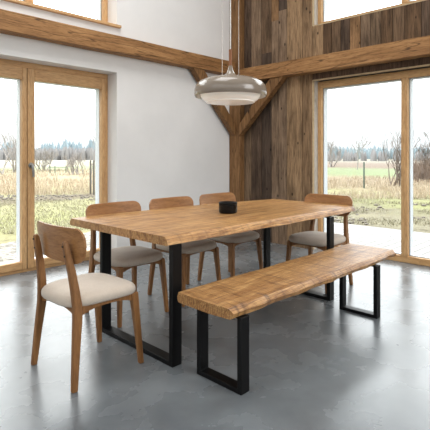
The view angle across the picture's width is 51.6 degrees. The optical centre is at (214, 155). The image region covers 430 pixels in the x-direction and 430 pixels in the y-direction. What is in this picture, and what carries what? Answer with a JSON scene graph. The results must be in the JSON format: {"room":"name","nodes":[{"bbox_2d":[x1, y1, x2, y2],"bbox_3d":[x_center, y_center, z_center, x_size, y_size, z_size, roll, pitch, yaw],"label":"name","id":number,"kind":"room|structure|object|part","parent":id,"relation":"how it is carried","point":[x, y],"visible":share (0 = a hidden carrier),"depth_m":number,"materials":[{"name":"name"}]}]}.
{"room":"dining room","nodes":[
{"label":"dining room","id":0,"kind":"room"},
{"bbox_2d":[0,0,229,248],"bbox_3d":[-2.885,-1.200,3.957,0.450,5.500,8.680,0,0,44],"label":"wall","id":1,"kind":"structure","parent":0,"point":[164,141],"depth_m":5.79,"materials":[{"name":"white paint"}]},
{"bbox_2d":[0,58,107,276],"bbox_3d":[-2.101,0.179,4.861,0.323,2.382,2.030,0,0,44],"label":"door","id":2,"kind":"structure","parent":1,"relation":"in","point":[26,74],"depth_m":4.84,"materials":[{"name":"brown wood"}]},
{"bbox_3d":[-1.974,0.148,4.804,0.061,0.156,0.060,0,0,44],"label":"handle","id":3,"kind":"part","parent":2,"relation":"part of","materials":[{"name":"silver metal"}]},
{"bbox_2d":[3,0,120,28],"bbox_3d":[-2.001,-2.400,4.764,0.380,1.700,2.110,0,0,44],"label":"window","id":4,"kind":"structure","parent":1,"relation":"in","point":[102,5],"depth_m":5.09,"materials":[{"name":"brown wood"}]},
{"bbox_3d":[-2.066,-2.408,4.827,0.080,1.685,2.030,0,0,44],"label":"frame","id":5,"kind":"part","parent":4,"relation":"part of","materials":[{"name":"brown wood"}]},
{"bbox_2d":[0,9,235,74],"bbox_3d":[-2.677,-1.317,3.742,0.146,0.207,8.460,0,0,44],"label":"timber beam","id":6,"kind":"structure","parent":1,"relation":"attached to","point":[11,23],"depth_m":5.09,"materials":[{"name":"brown wood"}]},
{"bbox_2d":[0,241,429,429],"bbox_3d":[0.154,1.310,1.109,8.320,0.120,8.810,0,0,44],"label":"floor","id":7,"kind":"structure","parent":0,"point":[315,364],"depth_m":2.71,"materials":[{"name":"concrete"}]},
{"bbox_2d":[31,221,143,392],"bbox_3d":[-0.771,0.819,2.670,0.528,0.862,0.500,0,0,43],"label":"dining chair","id":8,"kind":"object","parent":7,"relation":"on","point":[79,294],"visible":1,"depth_m":2.54,"materials":[{"name":"brown wood"}]},
{"bbox_3d":[-1.052,0.854,2.658,0.093,0.792,0.092,0,0,43],"label":"leg","id":9,"kind":"part","parent":8,"relation":"part of","materials":[{"name":"brown wood"}]},
{"bbox_3d":[-0.889,0.845,2.541,0.370,0.052,0.022,0,0,43],"label":"seat rail","id":10,"kind":"part","parent":8,"relation":"part of","materials":[{"name":"brown wood"}]},
{"bbox_3d":[-0.900,0.488,2.529,0.528,0.200,0.072,0,0,43],"label":"backrest","id":11,"kind":"part","parent":8,"relation":"part of","materials":[{"name":"brown wood"}]},
{"bbox_3d":[-0.759,0.854,2.389,0.093,0.792,0.092,0,0,43],"label":"leg","id":12,"kind":"part","parent":8,"relation":"part of","materials":[{"name":"brown wood"}]},
{"bbox_2d":[41,273,135,307],"bbox_3d":[-0.763,0.791,2.679,0.470,0.069,0.476,0,0,43],"label":"seat cushion","id":13,"kind":"object","parent":8,"relation":"on","point":[96,289],"depth_m":2.56,"materials":[{"name":"beige fabric"}]},
{"bbox_3d":[-0.783,1.034,2.966,0.057,0.431,0.075,0,0,43],"label":"leg","id":14,"kind":"part","parent":8,"relation":"part of","materials":[{"name":"brown wood"}]},
{"bbox_3d":[-0.616,0.845,2.547,0.024,0.052,0.357,0,0,43],"label":"seat rail","id":15,"kind":"part","parent":8,"relation":"part of","materials":[{"name":"brown wood"}]},
{"bbox_3d":[-0.474,1.034,2.683,0.057,0.431,0.075,0,0,43],"label":"leg","id":16,"kind":"part","parent":8,"relation":"part of","materials":[{"name":"brown wood"}]},
{"bbox_2d":[85,201,168,327],"bbox_3d":[-0.710,0.819,3.572,0.500,0.862,0.528,0,0,44],"label":"dining chair","id":17,"kind":"object","parent":7,"relation":"on","point":[124,258],"visible":0.66,"depth_m":3.55,"materials":[{"name":"brown wood"}]},
{"bbox_3d":[-0.992,0.854,3.567,0.092,0.792,0.093,0,0,44],"label":"leg","id":18,"kind":"part","parent":17,"relation":"part of","materials":[{"name":"brown wood"}]},
{"bbox_3d":[-0.836,0.845,3.420,0.357,0.052,0.024,0,0,44],"label":"seat rail","id":19,"kind":"part","parent":17,"relation":"part of","materials":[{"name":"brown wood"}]},
{"bbox_3d":[-0.847,0.488,3.705,0.072,0.200,0.528,0,0,44],"label":"backrest","id":20,"kind":"part","parent":17,"relation":"part of","materials":[{"name":"brown wood"}]},
{"bbox_3d":[-0.704,1.034,3.276,0.075,0.431,0.057,0,0,44],"label":"leg","id":21,"kind":"part","parent":17,"relation":"part of","materials":[{"name":"brown wood"}]},
{"bbox_2d":[94,246,162,266],"bbox_3d":[-0.701,0.791,3.564,0.476,0.069,0.470,0,0,44],"label":"seat cushion","id":22,"kind":"object","parent":17,"relation":"on","point":[126,256],"depth_m":3.45,"materials":[{"name":"beige fabric"}]},
{"bbox_3d":[-0.715,0.854,3.854,0.092,0.792,0.093,0,0,44],"label":"leg","id":23,"kind":"part","parent":17,"relation":"part of","materials":[{"name":"brown wood"}]},
{"bbox_3d":[-0.570,0.845,3.437,0.022,0.052,0.374,0,0,44],"label":"seat rail","id":24,"kind":"part","parent":17,"relation":"part of","materials":[{"name":"brown wood"}]},
{"bbox_3d":[-0.413,1.034,3.576,0.075,0.431,0.057,0,0,44],"label":"leg","id":25,"kind":"part","parent":17,"relation":"part of","materials":[{"name":"brown wood"}]},
{"bbox_2d":[147,196,220,306],"bbox_3d":[-0.275,0.819,4.021,0.500,0.862,0.528,0,0,44],"label":"dining chair","id":26,"kind":"object","parent":7,"relation":"on","point":[188,248],"visible":0.59,"depth_m":3.99,"materials":[{"name":"brown wood"}]},
{"bbox_3d":[-0.557,0.854,4.017,0.092,0.792,0.093,0,0,44],"label":"leg","id":27,"kind":"part","parent":26,"relation":"part of","materials":[{"name":"brown wood"}]},
{"bbox_3d":[-0.413,0.488,4.154,0.072,0.200,0.528,0,0,44],"label":"backrest","id":28,"kind":"part","parent":26,"relation":"part of","materials":[{"name":"brown wood"}]},
{"bbox_3d":[-0.270,1.034,3.725,0.075,0.431,0.057,0,0,44],"label":"leg","id":29,"kind":"part","parent":26,"relation":"part of","materials":[{"name":"brown wood"}]},
{"bbox_2d":[156,239,216,253],"bbox_3d":[-0.267,0.791,4.013,0.476,0.069,0.470,0,0,44],"label":"seat cushion","id":30,"kind":"object","parent":26,"relation":"on","point":[193,247],"depth_m":3.87,"materials":[{"name":"beige fabric"}]},
{"bbox_3d":[-0.280,0.854,4.303,0.092,0.792,0.093,0,0,44],"label":"leg","id":31,"kind":"part","parent":26,"relation":"part of","materials":[{"name":"brown wood"}]},
{"bbox_3d":[-0.136,0.845,3.887,0.022,0.052,0.374,0,0,44],"label":"seat rail","id":32,"kind":"part","parent":26,"relation":"part of","materials":[{"name":"brown wood"}]},
{"bbox_3d":[0.021,1.034,4.026,0.075,0.431,0.057,0,0,44],"label":"leg","id":33,"kind":"part","parent":26,"relation":"part of","materials":[{"name":"brown wood"}]},
{"bbox_2d":[70,199,355,367],"bbox_3d":[0.133,0.862,3.819,1.217,0.776,2.328,0,0,44],"label":"dining table","id":34,"kind":"object","parent":7,"relation":"on","point":[174,226],"visible":0.95,"depth_m":3.19,"materials":[{"name":"brown wood"}]},
{"bbox_3d":[-0.511,0.888,2.928,0.796,0.723,0.074,0,0,44],"label":"leg frame","id":35,"kind":"part","parent":34,"relation":"part of","materials":[{"name":"black metal"}]},
{"bbox_2d":[219,201,236,213],"bbox_3d":[0.108,0.428,3.709,0.156,0.091,0.156,0,0,44],"label":"pot","id":36,"kind":"object","parent":34,"relation":"on","point":[225,207],"visible":1,"depth_m":3.65,"materials":[{"name":"black ceramic"}]},
{"bbox_3d":[0.755,0.888,4.106,0.722,0.723,0.073,0,0,44],"label":"leg frame","id":37,"kind":"part","parent":34,"relation":"part of","materials":[{"name":"black metal"}]},
{"bbox_2d":[197,192,262,280],"bbox_3d":[0.155,0.819,4.481,0.500,0.862,0.528,0,0,44],"label":"dining chair","id":38,"kind":"object","parent":7,"relation":"on","point":[232,240],"visible":0.48,"depth_m":4.44,"materials":[{"name":"brown wood"}]},
{"bbox_3d":[-0.126,0.854,4.477,0.092,0.792,0.093,0,0,44],"label":"leg","id":39,"kind":"part","parent":38,"relation":"part of","materials":[{"name":"brown wood"}]},
{"bbox_3d":[0.018,0.488,4.614,0.072,0.200,0.528,0,0,44],"label":"backrest","id":40,"kind":"part","parent":38,"relation":"part of","materials":[{"name":"brown wood"}]},
{"bbox_3d":[0.029,0.845,4.330,0.357,0.052,0.024,0,0,44],"label":"seat rail","id":41,"kind":"part","parent":38,"relation":"part of","materials":[{"name":"brown wood"}]},
{"bbox_3d":[0.150,0.854,4.763,0.092,0.792,0.093,0,0,44],"label":"leg","id":42,"kind":"part","parent":38,"relation":"part of","materials":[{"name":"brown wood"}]},
{"bbox_3d":[0.161,1.034,4.185,0.075,0.431,0.057,0,0,44],"label":"leg","id":43,"kind":"part","parent":38,"relation":"part of","materials":[{"name":"brown wood"}]},
{"bbox_2d":[208,231,258,242],"bbox_3d":[0.164,0.791,4.473,0.476,0.069,0.470,0,0,44],"label":"seat cushion","id":44,"kind":"object","parent":38,"relation":"on","point":[249,236],"depth_m":4.28,"materials":[{"name":"beige fabric"}]},
{"bbox_3d":[0.295,0.845,4.347,0.022,0.052,0.374,0,0,44],"label":"seat rail","id":45,"kind":"part","parent":38,"relation":"part of","materials":[{"name":"brown wood"}]},
{"bbox_3d":[0.452,1.034,4.486,0.075,0.431,0.057,0,0,44],"label":"leg","id":46,"kind":"part","parent":38,"relation":"part of","materials":[{"name":"brown wood"}]},
{"bbox_2d":[229,0,243,201],"bbox_3d":[0.334,-1.347,6.801,0.220,5.195,0.109,0,0,44],"label":"timber post","id":47,"kind":"object","parent":7,"relation":"on","point":[236,143],"visible":0.52,"depth_m":6.74,"materials":[{"name":"brown wood"}]},
{"bbox_2d":[189,68,234,135],"bbox_3d":[-0.028,-0.763,6.467,0.102,0.906,0.877,0,0,44],"label":"brace","id":48,"kind":"object","parent":47,"relation":"attached to","point":[199,74],"visible":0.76,"depth_m":6.55,"materials":[{"name":"brown wood"}]},
{"bbox_2d":[239,77,286,135],"bbox_3d":[0.683,-0.697,6.427,0.806,0.791,0.113,0,0,44],"label":"brace","id":49,"kind":"object","parent":47,"relation":"attached to","point":[273,85],"visible":0.91,"depth_m":6.42,"materials":[{"name":"brown wood"}]},
{"bbox_2d":[177,243,395,394],"bbox_3d":[0.654,1.020,3.152,0.484,0.461,2.047,0,0,44],"label":"bench","id":50,"kind":"object","parent":7,"relation":"on","point":[237,296],"visible":1,"depth_m":2.71,"materials":[{"name":"brown wood"}]},
{"bbox_3d":[0.039,1.048,2.460,0.337,0.403,0.068,0,0,44],"label":"leg frame","id":51,"kind":"part","parent":50,"relation":"part of","materials":[{"name":"black metal"}]},
{"bbox_3d":[0.649,0.819,3.157,0.468,0.060,2.047,0,0,44],"label":"seat","id":52,"kind":"part","parent":50,"relation":"part of","materials":[{"name":"brown wood"}]},
{"bbox_3d":[1.150,1.048,3.544,0.317,0.403,0.065,0,0,44],"label":"leg frame","id":53,"kind":"part","parent":50,"relation":"part of","materials":[{"name":"black metal"}]},
{"bbox_2d":[286,193,352,293],"bbox_3d":[1.007,0.819,4.322,0.528,0.862,0.500,0,0,44],"label":"dining chair","id":54,"kind":"object","parent":7,"relation":"on","point":[311,238],"visible":0.64,"depth_m":4.30,"materials":[{"name":"brown wood"}]},
{"bbox_3d":[0.711,1.034,4.317,0.057,0.431,0.075,0,0,44],"label":"leg","id":55,"kind":"part","parent":54,"relation":"part of","materials":[{"name":"brown wood"}]},
{"bbox_3d":[0.872,0.845,4.183,0.374,0.052,0.022,0,0,44],"label":"seat rail","id":56,"kind":"part","parent":54,"relation":"part of","materials":[{"name":"brown wood"}]},
{"bbox_3d":[1.003,0.854,4.604,0.093,0.792,0.092,0,0,44],"label":"leg","id":57,"kind":"part","parent":54,"relation":"part of","materials":[{"name":"brown wood"}]},
{"bbox_2d":[289,231,345,246],"bbox_3d":[0.999,0.791,4.314,0.470,0.069,0.476,0,0,44],"label":"seat cushion","id":58,"kind":"object","parent":54,"relation":"on","point":[308,238],"depth_m":4.20,"materials":[{"name":"beige fabric"}]},
{"bbox_3d":[1.012,1.034,4.026,0.057,0.431,0.075,0,0,44],"label":"leg","id":59,"kind":"part","parent":54,"relation":"part of","materials":[{"name":"brown wood"}]},
{"bbox_3d":[1.140,0.488,4.460,0.528,0.200,0.072,0,0,44],"label":"backrest","id":60,"kind":"part","parent":54,"relation":"part of","materials":[{"name":"brown wood"}]},
{"bbox_3d":[1.289,0.854,4.327,0.093,0.792,0.092,0,0,44],"label":"leg","id":61,"kind":"part","parent":54,"relation":"part of","materials":[{"name":"brown wood"}]},
{"bbox_2d":[244,0,429,249],"bbox_3d":[3.314,-1.200,4.220,8.100,5.500,0.324,0,0,44],"label":"wall","id":62,"kind":"structure","parent":0,"point":[281,145],"depth_m":6.13,"materials":[{"name":"brown wood"}]},
{"bbox_2d":[239,35,429,80],"bbox_3d":[3.191,-1.194,4.002,7.775,0.206,0.156,0,0,44],"label":"timber beam","id":63,"kind":"structure","parent":62,"relation":"attached to","point":[418,47],"depth_m":5.44,"materials":[{"name":"brown wood"}]},
{"bbox_2d":[318,0,419,23],"bbox_3d":[2.271,-2.495,5.271,2.316,1.510,0.144,0,0,44],"label":"window","id":64,"kind":"structure","parent":62,"relation":"in","point":[322,4],"depth_m":5.99,"materials":[{"name":"brown wood"}]},
{"bbox_2d":[318,68,429,266],"bbox_3d":[2.271,0.125,5.271,2.316,2.250,0.144,0,0,44],"label":"window","id":65,"kind":"structure","parent":62,"relation":"in","point":[406,255],"depth_m":5.27,"materials":[{"name":"brown wood"}]},
{"bbox_3d":[0.138,-4.050,1.258,8.550,0.200,9.000,0,0,44],"label":"ceiling","id":66,"kind":"structure","parent":0,"visible":0},
{"bbox_2d":[194,0,266,104],"bbox_3d":[0.131,-2.196,3.768,0.614,3.504,0.614,0,0,44],"label":"pendant lamp","id":67,"kind":"object","parent":66,"relation":"hanging from","point":[230,88],"visible":1,"depth_m":3.56,"materials":[{"name":"silver glass"}]},
{"bbox_3d":[0.131,-0.833,3.768,0.027,0.140,0.027,0,0,44],"label":"stem","id":68,"kind":"part","parent":67,"relation":"part of","materials":[{"name":"brown wood"}]},
{"bbox_3d":[0.131,-0.633,3.768,0.614,0.262,0.614,0,0,44],"label":"lamp shade","id":69,"kind":"part","parent":67,"relation":"part of","materials":[{"name":"silver metal"}]},
{"bbox_2d":[200,92,260,104],"bbox_3d":[0.131,-0.512,3.768,0.510,0.136,0.510,0,0,44],"label":"diffuser","id":70,"kind":"object","parent":67,"relation":"attached to","point":[216,98],"depth_m":3.60,"materials":[{"name":"white glass"}]},
{"bbox_3d":[0.131,-2.406,3.768,0.011,3.007,0.011,0,0,44],"label":"cord","id":71,"kind":"part","parent":67,"relation":"part of","materials":[{"name":"white plastic"}]},
{"label":"outside","id":72,"kind":"structure","parent":0,"visible":0},
{"bbox_2d":[327,159,429,232],"bbox_3d":[139.058,1.410,161.486,544.500,0.001,414.490,0,0,44],"label":"field","id":73,"kind":"structure","parent":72,"point":[342,168],"depth_m":17.67,"materials":[{"name":"plant"}]},
{"bbox_2d":[327,141,345,166],"bbox_3d":[15.605,-0.512,57.756,3.391,3.991,2.468,0,0,44],"label":"bush","id":74,"kind":"object","parent":73,"relation":"on","point":[328,144],"visible":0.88,"depth_m":57.83,"materials":[{"name":"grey plant"}]},
{"bbox_3d":[15.156,-0.523,58.005,2.017,3.969,2.202,0,0,44],"label":"stem","id":75,"kind":"part","parent":74,"relation":"part of","materials":[{"name":"brown plant"}]},
{"bbox_3d":[15.142,-0.266,58.324,1.937,3.479,1.507,0,0,44],"label":"stem","id":76,"kind":"part","parent":74,"relation":"part of","materials":[{"name":"brown plant"}]},
{"bbox_3d":[16.055,0.028,57.596,1.297,2.898,2.790,0,0,-12],"label":"stem","id":77,"kind":"part","parent":74,"relation":"part of","materials":[{"name":"brown plant"}]},
{"bbox_2d":[351,130,374,169],"bbox_3d":[15.042,-0.833,46.116,2.912,4.556,1.900,0,0,-26],"label":"bare tree","id":78,"kind":"object","parent":73,"relation":"on","point":[362,142],"visible":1,"depth_m":45.91,"materials":[{"name":"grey plant"}]},
{"bbox_2d":[363,162,364,187],"bbox_3d":[6.529,0.860,19.500,0.065,1.200,0.065,0,0,-23],"label":"fence post","id":79,"kind":"object","parent":73,"relation":"on","point":[363,162],"visible":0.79,"depth_m":19.48,"materials":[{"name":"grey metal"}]},
{"bbox_2d":[327,145,428,158],"bbox_3d":[79.970,-2.083,213.485,75.193,6.987,81.821,0,0,44],"label":"woods","id":80,"kind":"object","parent":73,"relation":"on","point":[368,151],"visible":0.17,"depth_m":204.64,"materials":[{"name":"plant"}]},
{"bbox_2d":[327,174,429,198],"bbox_3d":[8.796,1.254,22.768,9.848,0.312,19.160,0,0,33],"label":"dry grass","id":81,"kind":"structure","parent":73,"relation":"on","point":[397,189],"depth_m":18.42,"materials":[{"name":"beige plant"}]},
{"bbox_2d":[327,148,429,160],"bbox_3d":[48.304,-0.476,125.703,41.252,3.771,43.349,0,0,44],"label":"woods","id":82,"kind":"object","parent":73,"relation":"on","point":[373,156],"visible":0.42,"depth_m":122.44,"materials":[{"name":"grey plant"}]},
{"bbox_2d":[334,222,429,255],"bbox_3d":[3.960,1.345,5.497,7.946,0.090,2.390,0,0,44],"label":"patio","id":83,"kind":"structure","parent":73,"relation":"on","point":[378,237],"depth_m":7.10,"materials":[{"name":"white concrete"}]},
{"bbox_2d":[334,202,429,224],"bbox_3d":[4.947,1.396,11.072,5.638,0.096,5.087,0,0,1],"label":"rubble","id":84,"kind":"object","parent":73,"relation":"on","point":[378,207],"visible":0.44,"depth_m":9.84,"materials":[{"name":"stone"}]},
{"bbox_2d":[379,113,429,186],"bbox_3d":[8.947,-0.271,20.465,2.033,3.456,3.702,0,0,-18],"label":"bush","id":85,"kind":"object","parent":73,"relation":"on","point":[398,167],"visible":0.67,"depth_m":20.82,"materials":[{"name":"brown plant"}]},
{"bbox_3d":[8.543,-0.101,21.905,1.320,3.109,0.840,0,0,-30],"label":"stem","id":86,"kind":"part","parent":85,"relation":"part of","materials":[{"name":"brown plant"}]},
{"bbox_3d":[8.449,-0.102,21.484,1.276,3.099,1.515,0,0,44],"label":"stem","id":87,"kind":"part","parent":85,"relation":"part of","materials":[{"name":"brown plant"}]},
{"bbox_3d":[8.610,0.147,21.173,0.640,2.598,1.576,0,0,44],"label":"stem","id":88,"kind":"part","parent":85,"relation":"part of","materials":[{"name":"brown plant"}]},
{"bbox_3d":[8.352,0.018,20.470,1.128,2.856,1.327,0,0,44],"label":"stem","id":89,"kind":"part","parent":85,"relation":"part of","materials":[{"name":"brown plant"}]},
{"bbox_3d":[8.779,-0.194,20.868,1.562,3.294,1.113,0,0,44],"label":"stem","id":90,"kind":"part","parent":85,"relation":"part of","materials":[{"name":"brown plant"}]},
{"bbox_3d":[9.037,-0.090,21.134,1.447,3.092,1.756,0,0,44],"label":"stem","id":91,"kind":"part","parent":85,"relation":"part of","materials":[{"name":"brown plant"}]},
{"bbox_2d":[413,156,429,181],"bbox_3d":[14.643,0.660,27.038,5.898,1.500,8.977,0,0,23],"label":"reeds","id":92,"kind":"object","parent":73,"relation":"on","point":[422,172],"visible":0.7,"depth_m":24.55,"materials":[{"name":"beige plant"}]},
{"bbox_2d":[415,129,429,165],"bbox_3d":[13.112,-0.358,25.310,1.981,3.648,3.221,0,0,-24],"label":"bush","id":93,"kind":"object","parent":73,"relation":"on","point":[427,147],"visible":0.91,"depth_m":26.10,"materials":[{"name":"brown plant"}]},
{"bbox_3d":[12.562,0.194,26.090,1.345,2.534,1.105,0,0,44],"label":"stem","id":94,"kind":"part","parent":93,"relation":"part of","materials":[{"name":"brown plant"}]},
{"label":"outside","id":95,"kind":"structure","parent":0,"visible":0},
{"bbox_2d":[0,160,94,243],"bbox_3d":[-144.123,1.410,156.697,414.940,0.001,545.000,0,0,44],"label":"lawn","id":96,"kind":"structure","parent":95,"point":[4,238],"depth_m":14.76,"materials":[{"name":"plant"}]},
{"bbox_2d":[0,105,15,173],"bbox_3d":[-16.493,-1.392,34.295,3.252,5.748,4.906,0,0,-9],"label":"bare tree","id":97,"kind":"object","parent":96,"relation":"on","point":[6,161],"visible":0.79,"depth_m":34.64,"materials":[{"name":"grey plant"}]},
{"bbox_2d":[2,132,15,172],"bbox_3d":[-16.583,-0.520,37.904,2.972,3.998,3.242,0,0,37],"label":"bush","id":98,"kind":"object","parent":96,"relation":"on","point":[4,138],"visible":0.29,"depth_m":37.71,"materials":[{"name":"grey plant"}]},
{"bbox_3d":[-17.021,-0.537,37.892,2.131,3.965,1.700,0,0,44],"label":"stem","id":99,"kind":"part","parent":98,"relation":"part of","materials":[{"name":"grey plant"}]},
{"bbox_2d":[0,231,90,261],"bbox_3d":[-4.548,1.409,4.396,2.530,0.068,12.000,0,0,44],"label":"gravel","id":100,"kind":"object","parent":96,"relation":"on","point":[7,250],"visible":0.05,"depth_m":6.64,"materials":[{"name":"white gravel"}]},
{"bbox_2d":[0,167,92,194],"bbox_3d":[-11.020,1.222,32.419,15.449,0.376,36.231,0,0,-32],"label":"dry grass","id":101,"kind":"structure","parent":96,"relation":"on","point":[5,189],"depth_m":20.89,"materials":[{"name":"beige plant"}]},
{"bbox_2d":[35,147,58,170],"bbox_3d":[-16.198,0.267,42.286,2.122,2.416,2.839,0,0,44],"label":"bush","id":102,"kind":"object","parent":96,"relation":"on","point":[47,156],"visible":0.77,"depth_m":42.17,"materials":[{"name":"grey plant"}]},
{"bbox_3d":[-15.927,0.455,42.127,1.522,2.025,1.025,0,0,44],"label":"stem","id":103,"kind":"part","parent":102,"relation":"part of","materials":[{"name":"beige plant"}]},
{"bbox_3d":[-15.578,0.347,42.670,1.248,2.236,1.195,0,0,-28],"label":"stem","id":104,"kind":"part","parent":102,"relation":"part of","materials":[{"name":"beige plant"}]},
{"bbox_2d":[0,146,94,159],"bbox_3d":[-59.250,-1.300,157.136,61.643,5.420,56.451,0,0,44],"label":"woods","id":105,"kind":"object","parent":96,"relation":"on","point":[65,151],"visible":0.29,"depth_m":150.67,"materials":[{"name":"grey plant"}]},
{"bbox_2d":[0,194,94,200],"bbox_3d":[-6.107,1.399,14.998,6.071,0.077,2.045,0,0,0],"label":"rubble","id":106,"kind":"object","parent":96,"relation":"on","point":[63,195],"visible":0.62,"depth_m":15.10,"materials":[{"name":"stone"}]},
{"bbox_2d":[1,139,94,149],"bbox_3d":[-66.283,-2.708,175.735,75.994,8.236,65.387,0,0,44],"label":"woods","id":107,"kind":"object","parent":96,"relation":"on","point":[65,143],"visible":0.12,"depth_m":169.28,"materials":[{"name":"plant"}]},
{"bbox_2d":[63,151,86,174],"bbox_3d":[-10.672,0.502,33.940,1.734,1.928,2.230,0,0,-16],"label":"bush","id":108,"kind":"object","parent":96,"relation":"on","point":[71,162],"visible":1,"depth_m":33.68,"materials":[{"name":"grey plant"}]},
{"bbox_3d":[-10.983,0.643,33.374,0.958,1.646,0.972,0,0,44],"label":"stem","id":109,"kind":"part","parent":108,"relation":"part of","materials":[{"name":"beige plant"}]},
{"bbox_3d":[-10.486,0.539,33.792,0.766,1.824,0.954,0,0,-13],"label":"stem","id":110,"kind":"part","parent":108,"relation":"part of","materials":[{"name":"beige plant"}]},
{"bbox_3d":[-10.483,0.495,34.012,1.110,1.915,1.021,0,0,44],"label":"stem","id":111,"kind":"part","parent":108,"relation":"part of","materials":[{"name":"beige plant"}]},
{"bbox_3d":[-10.081,0.533,33.627,0.762,1.845,0.894,0,0,-16],"label":"stem","id":112,"kind":"part","parent":108,"relation":"part of","materials":[{"name":"beige plant"}]},
{"bbox_2d":[90,160,90,193],"bbox_3d":[-4.616,0.810,16.500,0.065,1.300,0.065,0,0,-23],"label":"stake","id":113,"kind":"object","parent":96,"relation":"on","point":[90,160],"visible":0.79,"depth_m":16.47,"materials":[{"name":"grey wood"}]},
{"bbox_2d":[90,123,94,181],"bbox_3d":[-5.251,-0.509,21.364,2.013,3.908,1.250,0,0,16],"label":"bare tree","id":114,"kind":"object","parent":96,"relation":"on","point":[94,123],"visible":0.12,"depth_m":21.12,"materials":[{"name":"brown plant"}]},
{"bbox_2d":[93,160,94,194],"bbox_3d":[-4.412,0.810,16.200,0.065,1.300,0.065,0,0,-23],"label":"stake","id":115,"kind":"object","parent":96,"relation":"on","point":[93,160],"visible":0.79,"depth_m":16.18,"materials":[{"name":"beige wood"}]}
]}

